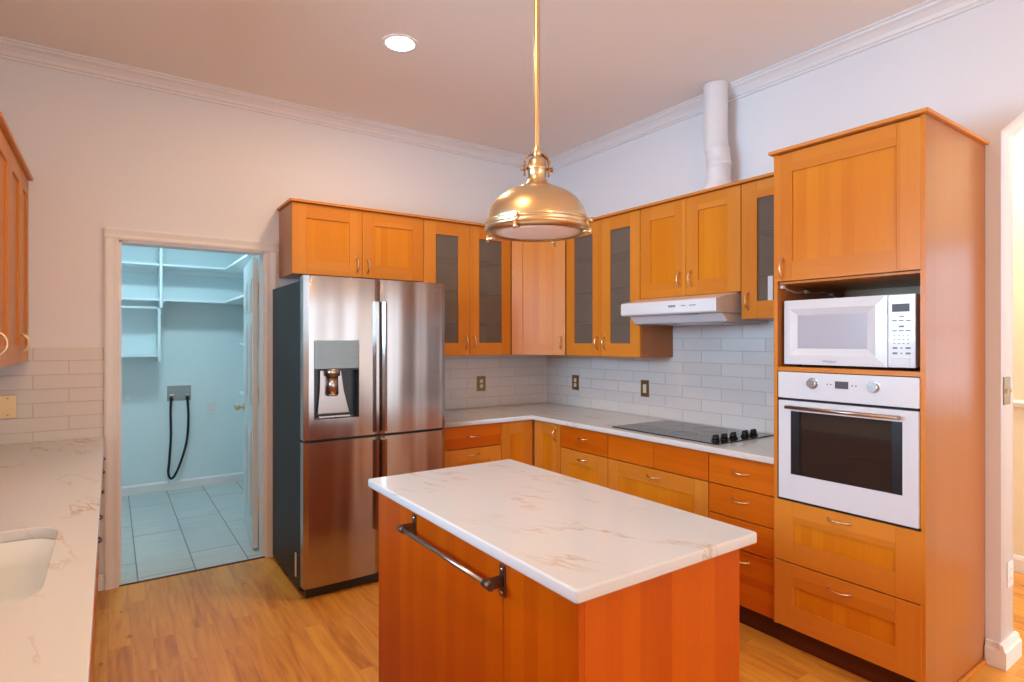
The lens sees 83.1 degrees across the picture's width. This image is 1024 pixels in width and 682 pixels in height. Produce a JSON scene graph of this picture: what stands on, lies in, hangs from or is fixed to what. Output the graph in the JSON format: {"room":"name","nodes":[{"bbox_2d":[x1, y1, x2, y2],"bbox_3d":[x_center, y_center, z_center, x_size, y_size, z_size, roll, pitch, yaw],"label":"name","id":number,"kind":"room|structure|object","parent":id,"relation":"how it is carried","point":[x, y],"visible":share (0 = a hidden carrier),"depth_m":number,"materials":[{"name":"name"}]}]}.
{"room":"kitchen","nodes":[
{"label":"kitchen","id":0,"kind":"room"},
{"bbox_2d":[121,245,243,485],"bbox_3d":[-3.472,0.061,5.805,1.960,2.850,0.120,0,0,-35],"label":"wall","id":1,"kind":"structure","parent":0,"point":[201,349],"depth_m":5.83,"materials":[{"name":"paint"}]},
{"bbox_2d":[124,394,131,401],"bbox_3d":[-3.699,0.549,5.563,0.068,0.068,0.016,0,0,-35],"label":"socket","id":2,"kind":"object","parent":1,"relation":"attached to","point":[127,397],"visible":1,"depth_m":5.56,"materials":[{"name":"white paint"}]},
{"bbox_2d":[121,354,157,356],"bbox_3d":[-3.791,0.139,5.327,0.880,0.019,0.298,0,0,-35],"label":"shelf","id":3,"kind":"object","parent":1,"relation":"attached to","point":[122,355],"visible":0.36,"depth_m":5.41,"materials":[{"name":"white paint"}]},
{"bbox_2d":[156,248,162,360],"bbox_3d":[-3.411,-0.511,5.587,0.035,1.405,0.303,0,0,-35],"label":"divider","id":4,"kind":"object","parent":1,"relation":"attached to","point":[160,250],"visible":0.75,"depth_m":5.48,"materials":[{"name":"white paint"}]},
{"bbox_2d":[161,301,164,326],"bbox_3d":[-3.396,-0.260,5.617,0.018,0.239,0.270,0,0,-35],"label":"shelf bracket","id":5,"kind":"object","parent":1,"relation":"attached to","point":[162,309],"visible":0.62,"depth_m":5.64,"materials":[{"name":"white metal"}]},
{"bbox_2d":[167,385,190,400],"bbox_3d":[-3.335,0.523,5.792,0.210,0.150,0.056,0,0,-35],"label":"washer outlet box","id":6,"kind":"object","parent":1,"relation":"attached to","point":[177,392],"visible":1,"depth_m":5.81,"materials":[{"name":"metal"}]},
{"bbox_2d":[167,396,189,479],"bbox_3d":[-3.336,0.968,5.778,0.198,0.818,0.045,0,0,-35],"label":"hose","id":7,"kind":"object","parent":6,"relation":"hanging from","point":[186,397],"visible":1,"depth_m":5.74,"materials":[{"name":"black rubber"}]},
{"bbox_2d":[121,472,243,495],"bbox_3d":[-3.514,1.440,5.691,1.760,0.092,0.018,0,0,-35],"label":"baseboard","id":8,"kind":"structure","parent":1,"relation":"attached to","point":[232,477],"depth_m":5.81,"materials":[{"name":"white paint"}]},
{"bbox_2d":[121,255,258,278],"bbox_3d":[-2.961,-0.698,4.896,1.753,0.069,1.951,0,0,-35],"label":"shelf","id":9,"kind":"object","parent":1,"relation":"attached to","point":[236,269],"visible":0.37,"depth_m":5.68,"materials":[{"name":"white paint"}]},
{"bbox_2d":[121,294,258,304],"bbox_3d":[-2.961,-0.391,4.896,1.753,0.019,1.951,0,0,-35],"label":"shelf","id":10,"kind":"object","parent":1,"relation":"attached to","point":[239,300],"visible":0.41,"depth_m":5.58,"materials":[{"name":"white paint"}]},
{"bbox_2d":[207,403,214,413],"bbox_3d":[-3.112,0.696,5.974,0.075,0.115,0.009,0,0,-35],"label":"power outlet","id":11,"kind":"object","parent":1,"relation":"attached to","point":[210,406],"visible":1,"depth_m":5.97,"materials":[{"name":"white paint"}]},
{"bbox_2d":[258,271,258,485],"bbox_3d":[-2.082,0.061,5.276,0.120,2.850,2.333,0,0,-35],"label":"wall","id":12,"kind":"structure","parent":0,"point":[258,271],"depth_m":5.90,"materials":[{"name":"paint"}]},
{"bbox_2d":[0,58,546,588],"bbox_3d":[-1.375,-0.082,4.274,4.060,3.136,0.120,0,0,-35],"label":"wall","id":13,"kind":"structure","parent":0,"point":[97,153],"depth_m":3.61,"materials":[{"name":"paint"}]},
{"bbox_2d":[0,395,16,418],"bbox_3d":[-2.826,0.365,3.180,0.150,0.130,0.008,0,0,-35],"label":"blank plate","id":14,"kind":"object","parent":13,"relation":"attached to","point":[8,403],"visible":1,"depth_m":3.20,"materials":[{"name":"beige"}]},
{"bbox_2d":[0,347,103,444],"bbox_3d":[-2.724,0.305,3.260,0.689,0.533,0.008,0,0,-35],"label":"tile backsplash","id":15,"kind":"structure","parent":13,"relation":"attached to","point":[59,392],"depth_m":3.32,"materials":[{"name":"tile"}]},
{"bbox_2d":[98,574,103,590],"bbox_3d":[-2.450,1.440,3.444,0.028,0.092,0.018,0,0,-35],"label":"baseboard","id":16,"kind":"structure","parent":13,"relation":"attached to","point":[101,576],"depth_m":3.44,"materials":[{"name":"white paint"}]},
{"bbox_2d":[105,226,276,589],"bbox_3d":[-2.071,0.401,3.782,0.974,2.171,0.156,0,0,-35],"label":"door frame","id":17,"kind":"structure","parent":13,"relation":"attached to","point":[115,237],"depth_m":3.60,"materials":[{"name":"white paint"}]},
{"bbox_2d":[119,556,264,586],"bbox_3d":[-2.039,1.483,3.736,0.830,0.006,0.018,0,0,-35],"label":"threshold","id":18,"kind":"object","parent":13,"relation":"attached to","point":[262,556],"depth_m":3.71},
{"bbox_2d":[234,257,258,548],"bbox_3d":[-2.007,0.438,4.435,0.181,2.072,0.789,0,0,-29],"label":"door","id":19,"kind":"structure","parent":13,"relation":"in","point":[250,406],"depth_m":4.19,"materials":[{"name":"white paint"}]},
{"bbox_2d":[0,36,546,172],"bbox_3d":[-1.316,-1.607,4.189,4.060,0.085,0.087,0,0,-35],"label":"crown molding","id":20,"kind":"structure","parent":13,"relation":"attached to","point":[10,49],"depth_m":3.81,"materials":[{"name":"white paint"}]},
{"bbox_2d":[279,202,422,281],"bbox_3d":[-1.128,-0.671,4.136,0.938,0.465,0.384,0,0,-35],"label":"upper cabinet","id":21,"kind":"object","parent":13,"relation":"attached to","point":[317,240],"visible":0.98,"depth_m":3.96,"materials":[{"name":"brown wood"}]},
{"bbox_2d":[277,172,773,226],"bbox_3d":[0.097,-0.914,3.615,2.392,0.016,2.640,0,0,-35],"label":"crown molding","id":22,"kind":"structure","parent":21,"relation":"on","point":[768,175],"depth_m":3.89,"materials":[{"name":"brown wood"}]},
{"bbox_2d":[423,219,510,355],"bbox_3d":[-0.419,-0.395,4.628,0.782,1.018,0.384,0,0,-35],"label":"upper cabinet","id":23,"kind":"object","parent":13,"relation":"attached to","point":[475,273],"visible":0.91,"depth_m":4.66,"materials":[{"name":"brown wood"}]},
{"bbox_2d":[436,256,500,267],"bbox_3d":[-0.437,-0.634,4.653,0.740,0.012,0.308,0,0,-35],"label":"shelf","id":24,"kind":"object","parent":23,"relation":"attached to","point":[441,262],"depth_m":4.68,"materials":[{"name":"clear glass"}]},
{"bbox_2d":[445,290,500,296],"bbox_3d":[-0.437,-0.384,4.653,0.740,0.012,0.308,0,0,-35],"label":"shelf","id":25,"kind":"object","parent":23,"relation":"attached to","point":[448,293],"depth_m":4.69,"materials":[{"name":"clear glass"}]},
{"bbox_2d":[445,323,500,325],"bbox_3d":[-0.437,-0.134,4.653,0.740,0.012,0.308,0,0,-35],"label":"shelf","id":26,"kind":"object","parent":23,"relation":"attached to","point":[446,324],"depth_m":4.70,"materials":[{"name":"clear glass"}]},
{"bbox_2d":[477,376,485,390],"bbox_3d":[-0.263,0.365,4.957,0.088,0.128,0.009,0,0,-35],"label":"power outlet","id":27,"kind":"object","parent":13,"relation":"attached to","point":[481,380],"visible":1,"depth_m":4.95,"materials":[{"name":"brown metal"}]},
{"bbox_2d":[445,355,546,409],"bbox_3d":[-0.299,0.343,4.942,1.530,0.457,0.008,0,0,-35],"label":"tile backsplash","id":28,"kind":"structure","parent":13,"relation":"attached to","point":[510,379],"depth_m":5.04,"materials":[{"name":"tile"}]},
{"bbox_2d":[0,0,926,158],"bbox_3d":[2.326,-1.700,2.490,8.410,0.100,7.270,0,0,-35],"label":"ceiling","id":29,"kind":"structure","parent":0,"point":[607,66],"depth_m":3.23,"materials":[{"name":"paint"}]},
{"bbox_2d":[382,34,417,52],"bbox_3d":[-0.620,-1.646,3.201,0.196,0.005,0.196,0,0,-35],"label":"recessed light","id":30,"kind":"object","parent":29,"relation":"in","point":[401,43],"visible":1,"depth_m":3.20,"materials":[{"name":"white paint"}]},
{"bbox_2d":[484,0,593,246],"bbox_3d":[0.086,-1.002,2.000,0.362,1.293,0.362,0,0,-35],"label":"pendant lamp","id":31,"kind":"object","parent":29,"relation":"hanging from","point":[536,210],"visible":1,"depth_m":1.91,"materials":[{"name":"gold metal"}]},
{"bbox_2d":[493,225,580,239],"bbox_3d":[0.086,-0.376,2.000,0.312,0.011,0.312,0,0,-35],"label":"diffuser","id":32,"kind":"object","parent":31,"relation":"attached to","point":[512,232],"depth_m":1.98,"materials":[{"name":"white glass"}]},
{"bbox_2d":[93,481,1023,681],"bbox_3d":[1.627,1.536,3.498,8.410,0.100,9.723,0,0,-35],"label":"floor","id":33,"kind":"structure","parent":0,"point":[247,621],"depth_m":3.08,"materials":[{"name":"brown wood"}]},
{"bbox_2d":[89,537,101,681],"bbox_3d":[-1.684,1.046,1.790,0.676,0.880,0.190,0,0,-35],"label":"base cabinet","id":34,"kind":"object","parent":33,"relation":"on","point":[99,538],"visible":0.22,"depth_m":1.98,"materials":[{"name":"brown wood"}]},
{"bbox_2d":[90,515,102,681],"bbox_3d":[-1.860,1.046,2.045,0.676,0.880,0.430,0,0,-35],"label":"base cabinet","id":35,"kind":"object","parent":33,"relation":"on","point":[101,516],"visible":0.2,"depth_m":2.31,"materials":[{"name":"brown wood"}]},
{"bbox_2d":[93,490,104,667],"bbox_3d":[-2.120,1.046,2.419,0.676,0.880,0.480,0,0,-35],"label":"base cabinet","id":36,"kind":"object","parent":33,"relation":"on","point":[102,491],"visible":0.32,"depth_m":2.60,"materials":[{"name":"brown wood"}]},
{"bbox_2d":[96,470,104,611],"bbox_3d":[-2.399,1.046,2.821,0.676,0.880,0.500,0,0,-35],"label":"base cabinet","id":37,"kind":"object","parent":33,"relation":"on","point":[103,470],"visible":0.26,"depth_m":3.13,"materials":[{"name":"brown wood"}]},
{"bbox_2d":[0,437,104,681],"bbox_3d":[-1.522,0.588,1.538,0.683,0.033,4.191,0,0,-35],"label":"countertop","id":38,"kind":"structure","parent":37,"relation":"on","point":[49,489],"depth_m":1.61,"materials":[{"name":"white stone"}]},
{"bbox_2d":[0,538,55,607],"bbox_3d":[-1.406,0.704,1.417,0.456,0.198,0.674,0,0,-35],"label":"sink","id":39,"kind":"object","parent":38,"relation":"in","point":[24,563],"visible":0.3,"depth_m":1.75,"materials":[{"name":"white ceramic"}]},
{"bbox_2d":[98,458,105,574],"bbox_3d":[-2.626,1.046,3.149,0.676,0.880,0.297,0,0,-35],"label":"base cabinet","id":40,"kind":"object","parent":33,"relation":"on","point":[104,458],"visible":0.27,"depth_m":3.39,"materials":[{"name":"brown wood"}]},
{"bbox_2d":[273,275,444,597],"bbox_3d":[-1.026,0.555,3.849,0.910,1.862,0.824,0,0,-35],"label":"refrigerator","id":41,"kind":"object","parent":33,"relation":"on","point":[359,363],"visible":0.94,"depth_m":3.48,"materials":[{"name":"silver metal"}]},
{"bbox_2d":[443,423,500,467],"bbox_3d":[-0.443,1.046,4.409,0.476,0.880,0.656,0,0,-35],"label":"base cabinet","id":42,"kind":"object","parent":33,"relation":"on","point":[473,444],"visible":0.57,"depth_m":4.16,"materials":[{"name":"brown wood"}]},
{"bbox_2d":[500,420,560,473],"bbox_3d":[0.202,1.046,4.689,0.900,0.880,0.971,0,0,-35],"label":"base cabinet","id":43,"kind":"object","parent":33,"relation":"on","point":[536,443],"visible":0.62,"depth_m":4.38,"materials":[{"name":"brown wood"}]},
{"bbox_2d":[443,403,773,463],"bbox_3d":[0.489,0.588,3.881,1.426,0.033,2.631,0,0,-35],"label":"countertop","id":44,"kind":"structure","parent":43,"relation":"on","point":[759,449],"depth_m":4.15,"materials":[{"name":"white stone"}]},
{"bbox_2d":[612,420,773,444],"bbox_3d":[1.120,0.550,3.656,0.553,0.042,0.810,0,0,-35],"label":"cooktop","id":45,"kind":"object","parent":44,"relation":"in","point":[714,435],"visible":1,"depth_m":3.57,"materials":[{"name":"black glass"}]},
{"bbox_2d":[379,493,738,681],"bbox_3d":[0.066,1.046,2.072,0.642,0.880,1.251,0,0,-35],"label":"kitchen island","id":46,"kind":"object","parent":33,"relation":"on","point":[437,623],"visible":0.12,"depth_m":1.66,"materials":[{"name":"brown wood"}]},
{"bbox_2d":[397,514,505,597],"bbox_3d":[-0.216,0.679,1.859,0.064,0.090,0.616,0,0,-35],"label":"towel bar","id":47,"kind":"object","parent":46,"relation":"attached to","point":[409,529],"visible":1,"depth_m":1.71,"materials":[{"name":"grey metal"}]},
{"bbox_2d":[368,459,756,603],"bbox_3d":[0.069,0.588,2.062,0.718,0.033,1.311,0,0,-35],"label":"island countertop","id":48,"kind":"structure","parent":46,"relation":"on","point":[582,541],"depth_m":1.79,"materials":[{"name":"white stone"}]},
{"bbox_2d":[561,425,607,487],"bbox_3d":[0.731,1.046,4.167,0.656,0.880,0.484,0,0,-35],"label":"base cabinet","id":49,"kind":"object","parent":33,"relation":"on","point":[584,453],"visible":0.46,"depth_m":3.98,"materials":[{"name":"brown wood"}]},
{"bbox_2d":[608,434,709,517],"bbox_3d":[1.092,1.046,3.647,0.656,0.880,0.779,0,0,-35],"label":"base cabinet","id":50,"kind":"object","parent":33,"relation":"on","point":[669,475],"visible":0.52,"depth_m":3.44,"materials":[{"name":"brown wood"}]},
{"bbox_2d":[709,453,779,639],"bbox_3d":[1.425,1.046,3.166,0.656,0.880,0.386,0,0,-35],"label":"base cabinet","id":51,"kind":"object","parent":33,"relation":"on","point":[741,491],"visible":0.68,"depth_m":2.95,"materials":[{"name":"brown wood"}]},
{"bbox_2d":[774,114,986,681],"bbox_3d":[1.727,0.290,2.739,0.706,2.392,0.654,0,0,-35],"label":"tall cabinet","id":52,"kind":"object","parent":33,"relation":"on","point":[897,208],"visible":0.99,"depth_m":2.51,"materials":[{"name":"brown wood"}]},
{"bbox_2d":[780,285,836,297],"bbox_3d":[1.581,-0.093,2.991,0.639,0.358,0.084,0,0,-27],"label":"cord","id":53,"kind":"object","parent":52,"relation":"attached to","point":[781,286],"visible":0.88,"depth_m":2.94,"materials":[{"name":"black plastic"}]},
{"bbox_2d":[778,371,920,530],"bbox_3d":[1.667,0.455,2.699,0.606,0.615,0.602,0,0,-35],"label":"oven","id":54,"kind":"object","parent":52,"relation":"in","point":[849,444],"visible":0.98,"depth_m":2.52,"materials":[{"name":"white metal"}]},
{"bbox_2d":[784,293,919,370],"bbox_3d":[1.658,-0.036,2.705,0.423,0.318,0.560,0,0,-35],"label":"microwave","id":55,"kind":"object","parent":52,"relation":"in","point":[880,330],"visible":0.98,"depth_m":2.56,"materials":[{"name":"white plastic"}]},
{"bbox_2d":[768,107,988,156],"bbox_3d":[1.730,-0.916,2.749,0.693,0.016,0.676,0,0,-35],"label":"crown molding","id":56,"kind":"structure","parent":52,"relation":"on","point":[913,114],"depth_m":2.49,"materials":[{"name":"brown wood"}]},
{"bbox_2d":[547,0,1023,641],"bbox_3d":[2.357,-0.082,2.603,0.170,3.136,7.120,0,0,-35],"label":"wall","id":57,"kind":"structure","parent":0,"point":[967,67],"depth_m":2.85,"materials":[{"name":"paint"}]},
{"bbox_2d":[511,240,565,354],"bbox_3d":[0.255,-0.395,4.912,0.647,1.018,0.684,0,0,-35],"label":"upper cabinet","id":58,"kind":"object","parent":57,"relation":"attached to","point":[538,269],"visible":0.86,"depth_m":4.68,"materials":[{"name":"brown wood"}]},
{"bbox_2d":[572,375,578,389],"bbox_3d":[0.552,0.361,5.035,0.009,0.128,0.088,0,0,-35],"label":"power outlet","id":59,"kind":"object","parent":57,"relation":"attached to","point":[575,378],"visible":1,"depth_m":5.03,"materials":[{"name":"brown metal"}]},
{"bbox_2d":[566,210,672,357],"bbox_3d":[0.784,-0.395,4.382,0.384,1.018,0.784,0,0,-35],"label":"upper cabinet","id":60,"kind":"object","parent":57,"relation":"attached to","point":[603,265],"visible":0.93,"depth_m":4.33,"materials":[{"name":"brown wood"}]},
{"bbox_2d":[576,251,629,264],"bbox_3d":[0.810,-0.634,4.399,0.308,0.012,0.742,0,0,-35],"label":"shelf","id":61,"kind":"object","parent":60,"relation":"attached to","point":[622,258],"depth_m":4.50,"materials":[{"name":"clear glass"}]},
{"bbox_2d":[576,286,629,294],"bbox_3d":[0.810,-0.384,4.399,0.308,0.012,0.742,0,0,-35],"label":"shelf","id":62,"kind":"object","parent":60,"relation":"attached to","point":[625,290],"depth_m":4.50,"materials":[{"name":"clear glass"}]},
{"bbox_2d":[576,321,629,324],"bbox_3d":[0.810,-0.134,4.399,0.308,0.012,0.742,0,0,-35],"label":"shelf","id":63,"kind":"object","parent":60,"relation":"attached to","point":[577,322],"depth_m":4.47,"materials":[{"name":"clear glass"}]},
{"bbox_2d":[641,380,648,396],"bbox_3d":[1.006,0.360,4.379,0.010,0.126,0.080,0,0,-35],"label":"wall switch","id":64,"kind":"object","parent":57,"relation":"attached to","point":[644,383],"visible":1,"depth_m":4.37,"materials":[{"name":"brown metal"}]},
{"bbox_2d":[547,305,773,433],"bbox_3d":[1.078,0.144,4.291,0.008,0.855,2.632,0,0,-35],"label":"tile backsplash","id":65,"kind":"structure","parent":57,"relation":"attached to","point":[715,375],"depth_m":4.05,"materials":[{"name":"tile"}]},
{"bbox_2d":[640,185,740,298],"bbox_3d":[1.229,-0.595,3.741,0.384,0.618,0.772,0,0,-35],"label":"upper cabinet","id":66,"kind":"object","parent":57,"relation":"attached to","point":[690,246],"visible":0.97,"depth_m":3.61,"materials":[{"name":"brown wood"}]},
{"bbox_2d":[701,80,731,189],"bbox_3d":[1.314,-1.287,3.722,0.240,0.724,0.240,0,0,-35],"label":"duct","id":67,"kind":"object","parent":66,"relation":"on","point":[715,92],"visible":0.88,"depth_m":3.65,"materials":[{"name":"white metal"}]},
{"bbox_2d":[621,292,768,325],"bbox_3d":[1.153,-0.194,3.694,0.542,0.179,0.735,0,0,-35],"label":"range hood","id":68,"kind":"object","parent":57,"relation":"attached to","point":[720,308],"visible":0.94,"depth_m":3.47,"materials":[{"name":"white metal"}]},
{"bbox_2d":[741,177,773,319],"bbox_3d":[1.561,-0.515,3.262,0.384,0.778,0.389,0,0,-35],"label":"upper cabinet","id":69,"kind":"object","parent":57,"relation":"attached to","point":[757,197],"visible":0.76,"depth_m":3.30,"materials":[{"name":"brown wood"}]},
{"bbox_2d":[759,226,773,236],"bbox_3d":[1.586,-0.634,3.280,0.308,0.012,0.347,0,0,-35],"label":"shelf","id":70,"kind":"object","parent":69,"relation":"attached to","point":[765,231],"depth_m":3.31,"materials":[{"name":"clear glass"}]},
{"bbox_2d":[759,271,773,277],"bbox_3d":[1.586,-0.384,3.280,0.308,0.012,0.347,0,0,-35],"label":"shelf","id":71,"kind":"object","parent":69,"relation":"attached to","point":[762,274],"depth_m":3.28,"materials":[{"name":"clear glass"}]},
{"bbox_2d":[768,276,772,299],"bbox_3d":[1.429,-0.293,3.194,0.003,0.134,0.029,0,0,-35],"label":"paper sheet","id":72,"kind":"object","parent":69,"relation":"attached to","point":[770,278],"visible":1,"depth_m":3.19,"materials":[{"name":"white paper"}]},
{"bbox_2d":[546,0,994,172],"bbox_3d":[2.286,-1.607,2.481,0.087,0.085,7.000,0,0,-35],"label":"crown molding","id":73,"kind":"structure","parent":57,"relation":"attached to","point":[929,12],"depth_m":3.37,"materials":[{"name":"white paint"}]},
{"bbox_2d":[985,631,1021,670],"bbox_3d":[2.211,1.431,2.814,0.222,0.110,0.367,0,0,-35],"label":"baseboard","id":74,"kind":"structure","parent":57,"relation":"attached to","point":[1002,655],"depth_m":2.65,"materials":[{"name":"white paint"}]},
{"bbox_2d":[1003,377,1011,404],"bbox_3d":[2.292,0.230,2.668,0.085,0.128,0.016,0,0,-35],"label":"light switch","id":75,"kind":"object","parent":57,"relation":"attached to","point":[1007,390],"visible":1,"depth_m":2.66,"materials":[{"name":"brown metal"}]},
{"bbox_2d":[1007,560,1012,587],"bbox_3d":[2.328,1.086,2.698,0.072,0.116,0.009,0,0,-35],"label":"power outlet","id":76,"kind":"object","parent":57,"relation":"attached to","point":[1010,563],"visible":1,"depth_m":2.69,"materials":[{"name":"white paint"}]},
{"bbox_2d":[1013,129,1023,555],"bbox_3d":[3.408,-0.082,3.624,0.120,3.136,5.200,0,0,-35],"label":"wall","id":77,"kind":"structure","parent":0,"point":[1018,140],"depth_m":3.72,"materials":[{"name":"paint"}]},
{"bbox_2d":[1013,554,1023,573],"bbox_3d":[3.385,1.434,3.535,0.018,0.105,5.080,0,0,-35],"label":"baseboard","id":78,"kind":"structure","parent":77,"relation":"attached to","point":[1018,561],"depth_m":3.71,"materials":[{"name":"white paint"}]},
{"bbox_2d":[1013,400,1023,406],"bbox_3d":[3.381,0.404,3.532,0.030,0.045,5.080,0,0,-35],"label":"chair rail","id":79,"kind":"object","parent":77,"relation":"attached to","point":[1016,403],"depth_m":3.71,"materials":[{"name":"white paint"}]},
{"bbox_3d":[-3.661,0.061,4.254,0.120,2.850,2.453,0,0,-35],"label":"wall","id":80,"kind":"structure","parent":0,"visible":0},
{"bbox_2d":[121,306,156,309],"bbox_3d":[-3.740,-0.314,5.253,0.880,0.028,0.028,0,0,-35],"label":"hanging rod","id":81,"kind":"object","parent":80,"relation":"attached to","point":[122,307],"visible":0.34,"depth_m":5.41,"materials":[{"name":"white paint"}]},
{"bbox_3d":[-1.110,-0.082,0.198,0.150,3.136,7.120,0,0,-35],"label":"wall","id":82,"kind":"structure","parent":0,"visible":0},
{"bbox_2d":[0,127,29,367],"bbox_3d":[-2.441,-0.395,2.579,0.374,1.018,0.830,0,0,-35],"label":"upper cabinet","id":83,"kind":"object","parent":82,"relation":"attached to","point":[10,168],"visible":1,"depth_m":2.68,"materials":[{"name":"brown wood"}]},
{"bbox_2d":[0,111,32,180],"bbox_3d":[-2.529,-0.915,2.693,0.361,0.018,1.158,0,0,-35],"label":"crown molding","id":84,"kind":"structure","parent":83,"relation":"on","point":[3,124],"depth_m":2.69,"materials":[{"name":"brown wood"}]},
{"bbox_2d":[21,168,30,362],"bbox_3d":[-2.765,-0.395,3.047,0.374,1.018,0.305,0,0,-35],"label":"door","id":85,"kind":"structure","parent":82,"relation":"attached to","point":[24,182],"depth_m":3.15,"materials":[{"name":"brown wood"}]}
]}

